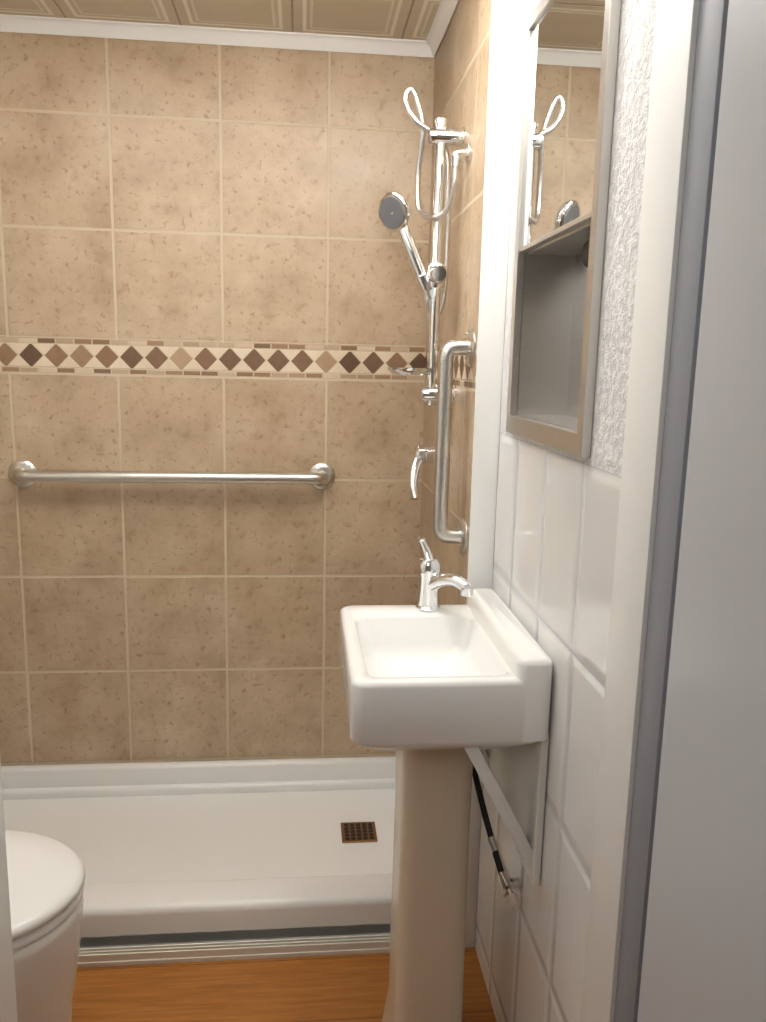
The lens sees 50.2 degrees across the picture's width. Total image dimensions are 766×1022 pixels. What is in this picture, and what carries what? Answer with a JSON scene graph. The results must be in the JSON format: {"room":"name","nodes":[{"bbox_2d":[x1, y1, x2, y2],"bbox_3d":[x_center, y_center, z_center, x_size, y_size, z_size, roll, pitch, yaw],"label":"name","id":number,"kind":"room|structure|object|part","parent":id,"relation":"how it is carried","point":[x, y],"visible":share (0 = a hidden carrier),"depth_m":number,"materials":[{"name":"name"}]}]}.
{"room":"bathroom","nodes":[
{"label":"bathroom","id":0,"kind":"room"},
{"bbox_2d":[0,32,434,765],"bbox_3d":[-0.579,-0.206,2.539,2.000,2.322,0.120,0,10,-6],"label":"tiled wall","id":1,"kind":"structure","parent":0,"point":[204,264],"depth_m":2.45,"materials":[{"name":"beige tile"}]},
{"bbox_2d":[8,460,334,488],"bbox_3d":[-0.630,-0.104,2.452,0.975,0.082,0.077,0,10,-6],"label":"grab rail","id":2,"kind":"object","parent":1,"relation":"attached to","point":[23,473],"visible":1,"depth_m":2.42,"materials":[{"name":"silver metal"}]},
{"bbox_2d":[0,14,434,57],"bbox_3d":[-0.606,-1.318,2.254,1.520,0.034,0.032,0,10,-6],"label":"crown molding","id":3,"kind":"structure","parent":1,"relation":"attached to","point":[191,34],"depth_m":2.27,"materials":[{"name":"white paint"}]},
{"bbox_2d":[0,0,440,40],"bbox_3d":[-0.141,-1.072,0.701,3.000,0.060,3.650,0,10,-6],"label":"ceiling","id":4,"kind":"structure","parent":0,"point":[405,19],"depth_m":2.16,"materials":[{"name":"paint"}]},
{"bbox_2d":[72,947,496,1021],"bbox_3d":[-0.195,1.271,1.128,3.000,0.060,3.650,0,10,-6],"label":"floor","id":5,"kind":"structure","parent":0,"point":[344,988],"depth_m":1.88,"materials":[{"name":"brown wood"}]},
{"bbox_2d":[5,830,84,1021],"bbox_3d":[-0.936,0.741,1.545,0.718,0.800,0.440,0,10,-6],"label":"toilet","id":6,"kind":"object","parent":5,"relation":"on","point":[46,878],"visible":0.85,"depth_m":1.53,"materials":[{"name":"white ceramic"}]},
{"bbox_3d":[-0.815,0.724,1.554,0.475,0.048,0.380,0,10,-6],"label":"lid","id":7,"kind":"part","parent":6,"relation":"part of","materials":[{"name":"white plastic"}]},
{"bbox_3d":[-0.807,0.738,1.557,0.455,0.018,0.376,0,10,-6],"label":"seat","id":8,"kind":"part","parent":6,"relation":"part of","materials":[{"name":"white plastic"}]},
{"bbox_2d":[1,756,395,948],"bbox_3d":[-0.624,0.941,2.324,1.514,0.140,0.702,0,10,-6],"label":"shower pan","id":9,"kind":"object","parent":5,"relation":"on","point":[183,852],"visible":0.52,"depth_m":2.38,"materials":[{"name":"white plastic"}]},
{"bbox_2d":[77,934,390,967],"bbox_3d":[-0.589,1.063,1.965,1.514,0.030,0.043,0,10,-6],"label":"threshold strip","id":10,"kind":"object","parent":5,"relation":"on","point":[213,951],"visible":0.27,"depth_m":1.98,"materials":[{"name":"silver metal"}]},
{"bbox_2d":[339,537,552,1021],"bbox_3d":[0.091,0.613,1.663,0.348,1.056,0.452,0,10,-6],"label":"sink","id":11,"kind":"object","parent":5,"relation":"on","point":[446,703],"visible":1,"depth_m":1.57,"materials":[{"name":"white ceramic"}]},
{"bbox_2d":[415,537,472,612],"bbox_3d":[0.129,0.143,1.735,0.108,0.156,0.129,0,10,-6],"label":"faucet","id":12,"kind":"object","parent":11,"relation":"on","point":[431,579],"depth_m":1.75,"materials":[{"name":"silver metal"}]},
{"bbox_2d":[418,0,519,947],"bbox_3d":[0.189,-0.124,2.186,0.060,2.322,0.750,0,10,-6],"label":"wall","id":13,"kind":"structure","parent":0,"point":[475,72],"depth_m":1.83,"materials":[{"name":"beige tile"}]},
{"bbox_2d":[408,445,434,499],"bbox_3d":[0.111,-0.133,2.190,0.094,0.191,0.160,0,10,-6],"label":"shower valve","id":14,"kind":"object","parent":13,"relation":"attached to","point":[423,454],"visible":0.56,"depth_m":2.16,"materials":[{"name":"silver metal"}]},
{"bbox_2d":[378,86,470,404],"bbox_3d":[0.088,-0.620,1.929,0.195,0.734,0.149,0,10,-6],"label":"shower rail","id":15,"kind":"object","parent":13,"relation":"attached to","point":[394,211],"visible":0.94,"depth_m":1.93,"materials":[{"name":"silver metal"}]},
{"bbox_3d":[0.074,-0.336,1.992,0.128,0.024,0.108,0,10,-6],"label":"soap dish","id":16,"kind":"part","parent":15,"relation":"part of","materials":[{"name":"silver metal"}]},
{"bbox_2d":[426,0,459,57],"bbox_3d":[0.169,-1.249,1.976,0.032,0.034,0.750,0,10,-6],"label":"crown molding","id":17,"kind":"structure","parent":13,"relation":"attached to","point":[442,20],"depth_m":2.15,"materials":[{"name":"white paint"}]},
{"bbox_2d":[432,329,475,553],"bbox_3d":[0.155,-0.152,1.845,0.075,0.509,0.082,0,10,-6],"label":"grab rail","id":18,"kind":"object","parent":13,"relation":"attached to","point":[448,352],"visible":1,"depth_m":1.83,"materials":[{"name":"silver metal"}]},
{"bbox_2d":[475,433,620,1021],"bbox_3d":[0.331,0.453,1.946,0.180,1.280,1.455,0,10,-6],"label":"wainscot","id":19,"kind":"structure","parent":13,"relation":"attached to","point":[556,520],"depth_m":1.40,"materials":[{"name":"white tile"}]},
{"bbox_2d":[500,0,537,437],"bbox_3d":[0.330,-0.741,2.017,0.180,1.042,0.885,0,10,-6],"label":"wall","id":20,"kind":"structure","parent":0,"point":[527,7],"depth_m":1.69,"materials":[{"name":"white paint"}]},
{"bbox_2d":[516,435,585,462],"bbox_3d":[0.381,-0.133,1.468,0.180,0.045,0.420,0,10,-6],"label":"wall","id":21,"kind":"structure","parent":0,"point":[582,460],"depth_m":1.42,"materials":[{"name":"white paint"}]},
{"bbox_2d":[585,0,656,475],"bbox_3d":[0.420,-0.571,1.099,0.180,1.042,0.150,0,10,-6],"label":"wall","id":22,"kind":"structure","parent":0,"point":[633,82],"depth_m":1.12,"materials":[{"name":"white paint"}]},
{"bbox_3d":[0.829,0.083,1.130,0.974,2.322,0.105,0,10,-6],"label":"wall","id":23,"kind":"structure","parent":0,"visible":0},
{"bbox_2d":[580,0,728,1021],"bbox_3d":[0.372,0.191,1.074,0.093,2.110,0.165,0,10,-6],"label":"door frame","id":24,"kind":"structure","parent":23,"relation":"attached to","point":[675,38],"depth_m":1.02,"materials":[{"name":"white paint"}]},
{"bbox_2d":[637,0,765,1021],"bbox_3d":[0.367,0.313,0.599,0.095,2.016,0.800,0,10,-6],"label":"door","id":25,"kind":"structure","parent":23,"relation":"in","point":[704,955],"depth_m":0.85,"materials":[{"name":"grey paint"}]},
{"bbox_3d":[-0.943,0.075,0.954,0.845,2.322,0.105,0,10,-6],"label":"wall","id":26,"kind":"structure","parent":0,"visible":0},
{"bbox_2d":[0,762,17,1021],"bbox_3d":[-0.515,0.217,1.015,0.020,2.040,0.123,0,10,-6],"label":"door frame","id":27,"kind":"structure","parent":26,"relation":"attached to","point":[8,1009],"depth_m":1.12,"materials":[{"name":"white paint"}]},
{"bbox_3d":[0.445,-0.508,1.404,0.070,0.720,0.420,0,10,-6],"label":"wall","id":28,"kind":"structure","parent":0,"visible":0},
{"bbox_2d":[506,0,621,457],"bbox_3d":[0.344,-0.503,1.395,0.121,0.776,0.464,0,10,-6],"label":"upper cabinet","id":29,"kind":"object","parent":28,"relation":"attached to","point":[569,74],"visible":0.69,"depth_m":1.42,"materials":[{"name":"silver metal"}]},
{"bbox_2d":[520,0,604,251],"bbox_3d":[0.304,-0.664,1.362,0.024,0.397,0.414,0,10,-6],"label":"mirror","id":30,"kind":"object","parent":29,"relation":"attached to","point":[565,39],"depth_m":1.36,"materials":[{"name":"silver mirror"}]}
]}

